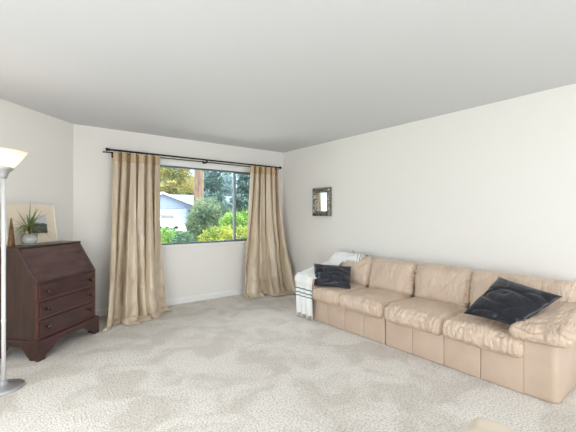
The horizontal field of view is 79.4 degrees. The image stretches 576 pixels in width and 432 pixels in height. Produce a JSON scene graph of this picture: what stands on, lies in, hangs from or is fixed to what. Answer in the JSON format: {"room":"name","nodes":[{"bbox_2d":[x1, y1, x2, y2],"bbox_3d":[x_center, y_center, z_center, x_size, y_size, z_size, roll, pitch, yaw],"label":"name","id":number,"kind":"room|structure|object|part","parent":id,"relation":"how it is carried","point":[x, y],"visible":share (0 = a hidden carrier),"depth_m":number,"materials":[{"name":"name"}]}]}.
{"room":"living room","nodes":[
{"label":"living room","id":0,"kind":"room"},
{"bbox_2d":[0,99,72,245],"bbox_3d":[-2.930,0.090,2.833,0.144,2.440,3.100,0,0,7],"label":"wall","id":1,"kind":"structure","parent":0,"point":[44,176],"depth_m":3.83,"materials":[{"name":"white paint"}]},
{"bbox_2d":[73,124,282,309],"bbox_3d":[-1.389,0.090,5.379,3.460,2.440,0.140,0,0,-38],"label":"wall","id":2,"kind":"structure","parent":0,"point":[201,269],"depth_m":4.87,"materials":[{"name":"white paint"}]},
{"bbox_2d":[95,288,243,316],"bbox_3d":[-1.367,1.265,5.297,3.246,0.090,0.016,0,0,-38],"label":"baseboard","id":3,"kind":"structure","parent":2,"relation":"attached to","point":[101,312],"depth_m":5.27,"materials":[{"name":"white paint"}]},
{"bbox_2d":[103,148,281,169],"bbox_3d":[-1.260,-0.808,5.290,2.794,0.102,0.157,0,0,-38],"label":"curtain rod","id":4,"kind":"object","parent":2,"relation":"attached to","point":[107,149],"visible":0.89,"depth_m":5.08,"materials":[{"name":"black metal"}]},
{"bbox_2d":[103,150,171,331],"bbox_3d":[-1.911,0.228,4.395,0.918,2.149,0.664,0,0,-38],"label":"curtain","id":5,"kind":"object","parent":4,"relation":"hanging from","point":[137,293],"visible":1,"depth_m":4.52,"materials":[{"name":"beige fabric"}]},
{"bbox_3d":[-1.266,-0.807,5.290,2.755,0.020,0.014,0,0,-38],"label":"rod","id":6,"kind":"part","parent":4,"relation":"part of","materials":[{"name":"black metal"}]},
{"bbox_2d":[244,164,295,298],"bbox_3d":[-0.279,0.229,5.700,0.952,2.145,0.562,0,0,-38],"label":"curtain","id":7,"kind":"object","parent":4,"relation":"hanging from","point":[268,270],"visible":1,"depth_m":5.77,"materials":[{"name":"beige fabric"}]},
{"bbox_2d":[160,159,249,247],"bbox_3d":[-1.161,-0.165,5.474,1.805,1.260,0.057,0,0,-38],"label":"trim","id":8,"kind":"structure","parent":2,"relation":"attached to","point":[162,161],"depth_m":5.33,"materials":[{"name":"white paint"}]},
{"bbox_2d":[160,165,249,244],"bbox_3d":[-1.194,-0.142,5.516,1.705,1.155,0.050,0,0,-38],"label":"window","id":9,"kind":"structure","parent":2,"relation":"in","point":[233,172],"depth_m":5.73,"materials":[{"name":"grey metal"}]},
{"bbox_3d":[-1.376,-0.142,5.373,1.198,1.111,0.006,0,0,-38],"label":"glass pane","id":10,"kind":"part","parent":9,"relation":"part of","materials":[{"name":"clear glass"}]},
{"bbox_3d":[-0.708,-0.142,5.884,0.431,1.111,0.020,0,0,-38],"label":"sash","id":11,"kind":"part","parent":9,"relation":"part of","materials":[{"name":"clear glass"}]},
{"bbox_2d":[0,0,575,152],"bbox_3d":[0.085,-1.230,1.668,5.650,0.200,7.820,0,0,-38],"label":"ceiling","id":12,"kind":"structure","parent":0,"point":[282,76],"depth_m":2.54,"materials":[{"name":"white paint"}]},
{"bbox_2d":[0,293,575,431],"bbox_3d":[0.085,1.370,1.668,5.650,0.120,7.820,0,0,-38],"label":"floor","id":13,"kind":"structure","parent":0,"point":[235,363],"depth_m":2.67,"materials":[{"name":"carpet"}]},
{"bbox_2d":[0,147,27,395],"bbox_3d":[-2.150,0.411,2.623,0.300,1.797,0.300,0,0,-38],"label":"floor lamp","id":14,"kind":"object","parent":13,"relation":"on","point":[10,158],"visible":1,"depth_m":2.61,"materials":[{"name":"silver metal"}]},
{"bbox_3d":[-2.150,-0.424,2.623,0.300,0.125,0.300,0,0,-38],"label":"lamp shade","id":15,"kind":"part","parent":14,"relation":"part of","materials":[{"name":"white glass"}]},
{"bbox_2d":[0,241,98,361],"bbox_3d":[-2.400,0.801,3.518,0.498,1.018,0.808,0,0,7],"label":"secretary desk","id":16,"kind":"object","parent":13,"relation":"on","point":[50,286],"visible":0.99,"depth_m":3.24,"materials":[{"name":"brown wood"}]},
{"bbox_2d":[7,218,14,246],"bbox_3d":[-2.547,0.157,3.194,0.060,0.270,0.060,0,0,-38],"label":"ornament","id":17,"kind":"object","parent":16,"relation":"on","point":[11,240],"visible":0.99,"depth_m":3.18,"materials":[{"name":"brown wood"}]},
{"bbox_3d":[-2.468,0.810,3.146,0.450,1.000,0.022,0,0,7],"label":"panel","id":18,"kind":"part","parent":16,"relation":"part of","materials":[{"name":"brown wood"}]},
{"bbox_2d":[8,204,53,244],"bbox_3d":[-2.427,0.077,3.372,0.340,0.428,0.537,0,0,7],"label":"potted plant","id":19,"kind":"object","parent":16,"relation":"on","point":[29,238],"visible":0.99,"depth_m":3.33,"materials":[{"name":"green plant"}]},
{"bbox_3d":[-2.514,0.235,3.371,0.142,0.112,0.142,0,0,-38],"label":"pot","id":20,"kind":"part","parent":19,"relation":"part of","materials":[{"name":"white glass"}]},
{"bbox_2d":[6,203,57,244],"bbox_3d":[-2.638,0.091,3.584,0.072,0.405,0.600,0,0,7],"label":"framed print","id":21,"kind":"object","parent":16,"relation":"on","point":[48,214],"visible":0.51,"depth_m":3.63,"materials":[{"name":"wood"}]},
{"bbox_2d":[26,215,47,232],"bbox_3d":[-2.627,0.098,3.638,0.023,0.189,0.240,0,0,7],"label":"photograph","id":22,"kind":"object","parent":21,"relation":"attached to","point":[44,219],"depth_m":3.68},
{"bbox_3d":[-2.404,1.135,3.518,0.480,0.020,0.808,0,0,7],"label":"moulding","id":23,"kind":"part","parent":16,"relation":"part of","materials":[{"name":"brown wood"}]},
{"bbox_3d":[-2.204,1.030,3.492,0.024,0.143,0.724,0,0,7],"label":"drawer","id":24,"kind":"part","parent":16,"relation":"part of","materials":[{"name":"brown wood"}]},
{"bbox_3d":[-2.204,0.866,3.492,0.024,0.141,0.724,0,0,7],"label":"drawer","id":25,"kind":"part","parent":16,"relation":"part of","materials":[{"name":"brown wood"}]},
{"bbox_3d":[-2.204,0.704,3.492,0.024,0.139,0.724,0,0,7],"label":"drawer","id":26,"kind":"part","parent":16,"relation":"part of","materials":[{"name":"brown wood"}]},
{"bbox_2d":[294,256,418,343],"bbox_3d":[0.836,0.916,4.266,0.912,0.789,1.405,0,0,-38],"label":"sofa section","id":27,"kind":"object","parent":13,"relation":"on","point":[375,283],"visible":0.71,"depth_m":3.93,"materials":[{"name":"beige leather"}]},
{"bbox_3d":[0.415,1.165,4.273,0.060,0.281,0.271,0,0,-38],"label":"panel","id":28,"kind":"part","parent":27,"relation":"part of","materials":[{"name":"beige leather"}]},
{"bbox_2d":[314,264,350,288],"bbox_3d":[0.536,0.751,4.291,0.509,0.241,0.334,0,0,16],"label":"throw pillow","id":29,"kind":"object","parent":27,"relation":"on","point":[326,275],"visible":1,"depth_m":4.26,"materials":[{"name":"black fabric"}]},
{"bbox_2d":[295,251,371,320],"bbox_3d":[0.605,0.894,4.518,0.875,0.805,0.660,0,0,-38],"label":"throw blanket","id":30,"kind":"object","parent":27,"relation":"on","point":[303,279],"visible":0.87,"depth_m":4.43,"materials":[{"name":"fabric"}]},
{"bbox_3d":[0.582,1.165,4.057,0.060,0.281,0.271,0,0,-38],"label":"panel","id":31,"kind":"part","parent":27,"relation":"part of","materials":[{"name":"beige leather"}]},
{"bbox_2d":[312,283,367,306],"bbox_3d":[0.642,0.964,4.306,0.624,0.218,0.509,0,0,-38],"label":"seat cushion","id":32,"kind":"object","parent":27,"relation":"on","point":[325,296],"depth_m":4.13,"materials":[{"name":"beige leather"}]},
{"bbox_3d":[0.748,1.165,3.841,0.060,0.281,0.271,0,0,-38],"label":"panel","id":33,"kind":"part","parent":27,"relation":"part of","materials":[{"name":"beige leather"}]},
{"bbox_2d":[339,256,374,286],"bbox_3d":[0.845,0.738,4.597,0.309,0.433,0.722,0,0,-38],"label":"cushion","id":34,"kind":"object","parent":27,"relation":"on","point":[360,272],"depth_m":4.34,"materials":[{"name":"beige leather"}]},
{"bbox_3d":[0.915,1.165,3.624,0.060,0.281,0.271,0,0,-38],"label":"panel","id":35,"kind":"part","parent":27,"relation":"part of","materials":[{"name":"beige leather"}]},
{"bbox_2d":[339,287,411,318],"bbox_3d":[0.974,0.967,3.874,0.625,0.220,0.608,0,0,-38],"label":"seat cushion","id":36,"kind":"object","parent":27,"relation":"on","point":[363,302],"depth_m":3.74,"materials":[{"name":"beige leather"}]},
{"bbox_2d":[369,258,418,296],"bbox_3d":[1.246,0.735,4.082,0.309,0.428,0.613,0,0,-38],"label":"cushion","id":37,"kind":"object","parent":27,"relation":"on","point":[393,275],"depth_m":3.95,"materials":[{"name":"beige leather"}]},
{"bbox_2d":[384,263,575,403],"bbox_3d":[1.724,0.915,3.114,0.910,0.790,1.514,0,0,-38],"label":"sofa section","id":38,"kind":"object","parent":13,"relation":"on","point":[535,356],"visible":0.87,"depth_m":2.80,"materials":[{"name":"beige leather"}]},
{"bbox_3d":[1.097,1.165,3.388,0.060,0.281,0.301,0,0,-38],"label":"panel","id":39,"kind":"part","parent":38,"relation":"part of","materials":[{"name":"beige leather"}]},
{"bbox_2d":[384,297,467,335],"bbox_3d":[1.348,0.966,3.387,0.627,0.216,0.616,0,0,-38],"label":"seat cushion","id":40,"kind":"object","parent":38,"relation":"on","point":[425,316],"depth_m":3.24,"materials":[{"name":"beige leather"}]},
{"bbox_3d":[1.281,1.165,3.147,0.060,0.281,0.301,0,0,-38],"label":"panel","id":41,"kind":"part","parent":38,"relation":"part of","materials":[{"name":"beige leather"}]},
{"bbox_2d":[414,263,473,307],"bbox_3d":[1.613,0.733,3.604,0.304,0.426,0.602,0,0,-38],"label":"cushion","id":42,"kind":"object","parent":38,"relation":"on","point":[450,285],"depth_m":3.47,"materials":[{"name":"beige leather"}]},
{"bbox_3d":[1.466,1.165,2.907,0.060,0.281,0.301,0,0,-38],"label":"panel","id":43,"kind":"part","parent":38,"relation":"part of","materials":[{"name":"beige leather"}]},
{"bbox_2d":[442,311,523,357],"bbox_3d":[1.720,0.964,2.907,0.620,0.220,0.619,0,0,-38],"label":"seat cushion","id":44,"kind":"object","parent":38,"relation":"on","point":[494,338],"depth_m":2.74,"materials":[{"name":"beige leather"}]},
{"bbox_3d":[1.651,1.165,2.667,0.060,0.281,0.301,0,0,-38],"label":"panel","id":45,"kind":"part","parent":38,"relation":"part of","materials":[{"name":"beige leather"}]},
{"bbox_2d":[464,277,562,324],"bbox_3d":[1.748,0.685,2.742,0.348,0.300,0.568,0,0,-20],"label":"throw pillow","id":46,"kind":"object","parent":38,"relation":"on","point":[505,301],"visible":0.98,"depth_m":2.70,"materials":[{"name":"black fabric"}]},
{"bbox_2d":[470,270,575,305],"bbox_3d":[2.048,0.735,3.044,0.305,0.428,0.842,0,0,-38],"label":"cushion","id":47,"kind":"object","parent":38,"relation":"on","point":[480,280],"depth_m":2.95,"materials":[{"name":"beige leather"}]},
{"bbox_3d":[2.098,1.048,2.690,0.795,0.516,0.205,0,0,-38],"label":"arm","id":48,"kind":"part","parent":38,"relation":"part of","materials":[{"name":"beige leather"}]},
{"bbox_2d":[465,417,519,431],"bbox_3d":[0.867,1.097,1.204,0.550,0.427,0.602,0,0,38],"label":"ottoman","id":49,"kind":"object","parent":13,"relation":"on","point":[479,424],"visible":1,"depth_m":1.47,"materials":[{"name":"beige leather"}]},
{"bbox_2d":[283,83,575,282],"bbox_3d":[2.312,0.090,3.293,0.140,2.440,7.680,0,0,-38],"label":"wall","id":50,"kind":"structure","parent":0,"point":[492,186],"depth_m":3.80,"materials":[{"name":"white paint"}]},
{"bbox_2d":[312,187,331,215],"bbox_3d":[0.525,-0.205,5.442,0.063,0.440,0.385,0,0,-38],"label":"wall mirror","id":51,"kind":"object","parent":50,"relation":"attached to","point":[321,197],"visible":1,"depth_m":5.43,"materials":[{"name":"silver metal"}]},
{"label":"outside","id":52,"kind":"structure","parent":0,"visible":0},
{"bbox_2d":[161,226,186,230],"bbox_3d":[-9.041,1.310,34.051,6.800,0.040,11.000,0,0,-38],"label":"driveway","id":53,"kind":"structure","parent":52,"point":[183,227],"depth_m":33.16,"materials":[{"name":"concrete"}]},
{"bbox_2d":[160,214,180,228],"bbox_3d":[-11.775,0.610,32.849,1.720,1.360,4.330,0,0,-38],"label":"car","id":54,"kind":"object","parent":53,"relation":"on","point":[166,220],"visible":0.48,"depth_m":31.51,"materials":[{"name":"white paint"}]},
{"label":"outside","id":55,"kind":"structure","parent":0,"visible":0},
{"bbox_3d":[-18.773,1.520,89.991,200.000,0.380,154.460,0,0,-38],"label":"ground","id":56,"kind":"structure","parent":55,"visible":0},
{"bbox_2d":[160,227,175,242],"bbox_3d":[-3.491,0.852,9.683,0.943,1.027,1.896,0,0,-15],"label":"shrub","id":57,"kind":"object","parent":56,"relation":"on","point":[165,233],"visible":0.16,"depth_m":9.13,"materials":[{"name":"green plant"}]},
{"bbox_2d":[160,179,193,194],"bbox_3d":[-16.049,-2.019,50.804,9.136,6.697,3.942,0,0,-38],"label":"leafy tree","id":58,"kind":"object","parent":56,"relation":"on","point":[170,190],"visible":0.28,"depth_m":49.09,"materials":[{"name":"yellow plant"}]},
{"bbox_2d":[166,227,191,234],"bbox_3d":[-4.099,0.871,12.445,1.178,1.000,1.732,0,0,20],"label":"shrub","id":59,"kind":"object","parent":56,"relation":"on","point":[168,228],"visible":0.02,"depth_m":12.24,"materials":[{"name":"green plant"}]},
{"bbox_2d":[169,229,196,242],"bbox_3d":[-2.643,0.841,8.710,0.788,0.994,0.794,0,0,-38],"label":"shrub","id":60,"kind":"object","parent":56,"relation":"on","point":[180,237],"visible":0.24,"depth_m":8.62,"materials":[{"name":"green plant"}]},
{"bbox_2d":[160,192,237,226],"bbox_3d":[-12.258,-0.665,44.218,16.700,3.950,10.160,0,0,-38],"label":"house","id":61,"kind":"structure","parent":56,"relation":"on","point":[178,205],"depth_m":38.51,"materials":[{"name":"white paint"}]},
{"bbox_3d":[-13.236,0.225,37.700,4.700,2.130,0.100,0,0,-38],"label":"door trim","id":62,"kind":"part","parent":61,"relation":"part of","materials":[{"name":"white paint"}]},
{"bbox_2d":[194,170,203,223],"bbox_3d":[-4.288,-3.438,16.820,3.638,9.535,3.597,0,0,-38],"label":"tree","id":63,"kind":"object","parent":56,"relation":"on","point":[198,174],"visible":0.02,"depth_m":16.66,"materials":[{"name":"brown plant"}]},
{"bbox_2d":[184,196,230,240],"bbox_3d":[-3.131,0.290,14.060,2.330,2.097,1.740,0,0,-38],"label":"shrub","id":64,"kind":"object","parent":56,"relation":"on","point":[212,216],"visible":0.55,"depth_m":13.45,"materials":[{"name":"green plant"}]},
{"bbox_2d":[204,171,232,210],"bbox_3d":[-8.131,-3.507,36.924,4.345,9.674,4.331,0,0,-38],"label":"conifer tree","id":65,"kind":"object","parent":56,"relation":"on","point":[213,180],"visible":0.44,"depth_m":36.12,"materials":[{"name":"green plant"}]},
{"bbox_2d":[197,224,246,241],"bbox_3d":[-1.278,0.783,9.482,2.574,1.123,1.028,0,0,-38],"label":"hedge","id":66,"kind":"object","parent":56,"relation":"on","point":[224,234],"visible":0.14,"depth_m":9.00,"materials":[{"name":"yellow plant"}]},
{"bbox_2d":[221,172,232,195],"bbox_3d":[-10.347,-4.584,58.027,4.683,11.829,5.210,0,0,-38],"label":"conifer tree","id":67,"kind":"object","parent":56,"relation":"on","point":[228,183],"visible":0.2,"depth_m":57.17,"materials":[{"name":"green plant"}]},
{"bbox_2d":[218,209,247,239],"bbox_3d":[-1.711,0.546,12.648,1.204,1.586,1.908,0,0,37],"label":"shrub","id":68,"kind":"object","parent":56,"relation":"on","point":[241,217],"visible":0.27,"depth_m":12.26,"materials":[{"name":"green plant"}]},
{"bbox_2d":[229,175,249,219],"bbox_3d":[-4.864,-3.384,39.316,4.144,9.428,4.348,0,0,-43],"label":"conifer tree","id":69,"kind":"object","parent":56,"relation":"on","point":[242,191],"visible":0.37,"depth_m":38.30,"materials":[{"name":"green plant"}]},
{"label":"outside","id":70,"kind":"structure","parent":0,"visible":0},
{"bbox_3d":[17.676,1.323,42.621,200.000,0.015,8.000,0,0,-38],"label":"street","id":71,"kind":"object","parent":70,"visible":0},
{"bbox_2d":[160,167,193,193],"bbox_3d":[-8.433,-2.237,23.872,5.322,7.134,3.576,0,0,-38],"label":"leafy tree","id":72,"kind":"object","parent":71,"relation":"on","point":[169,173],"visible":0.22,"depth_m":24.58,"materials":[{"name":"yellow plant"}]}
]}

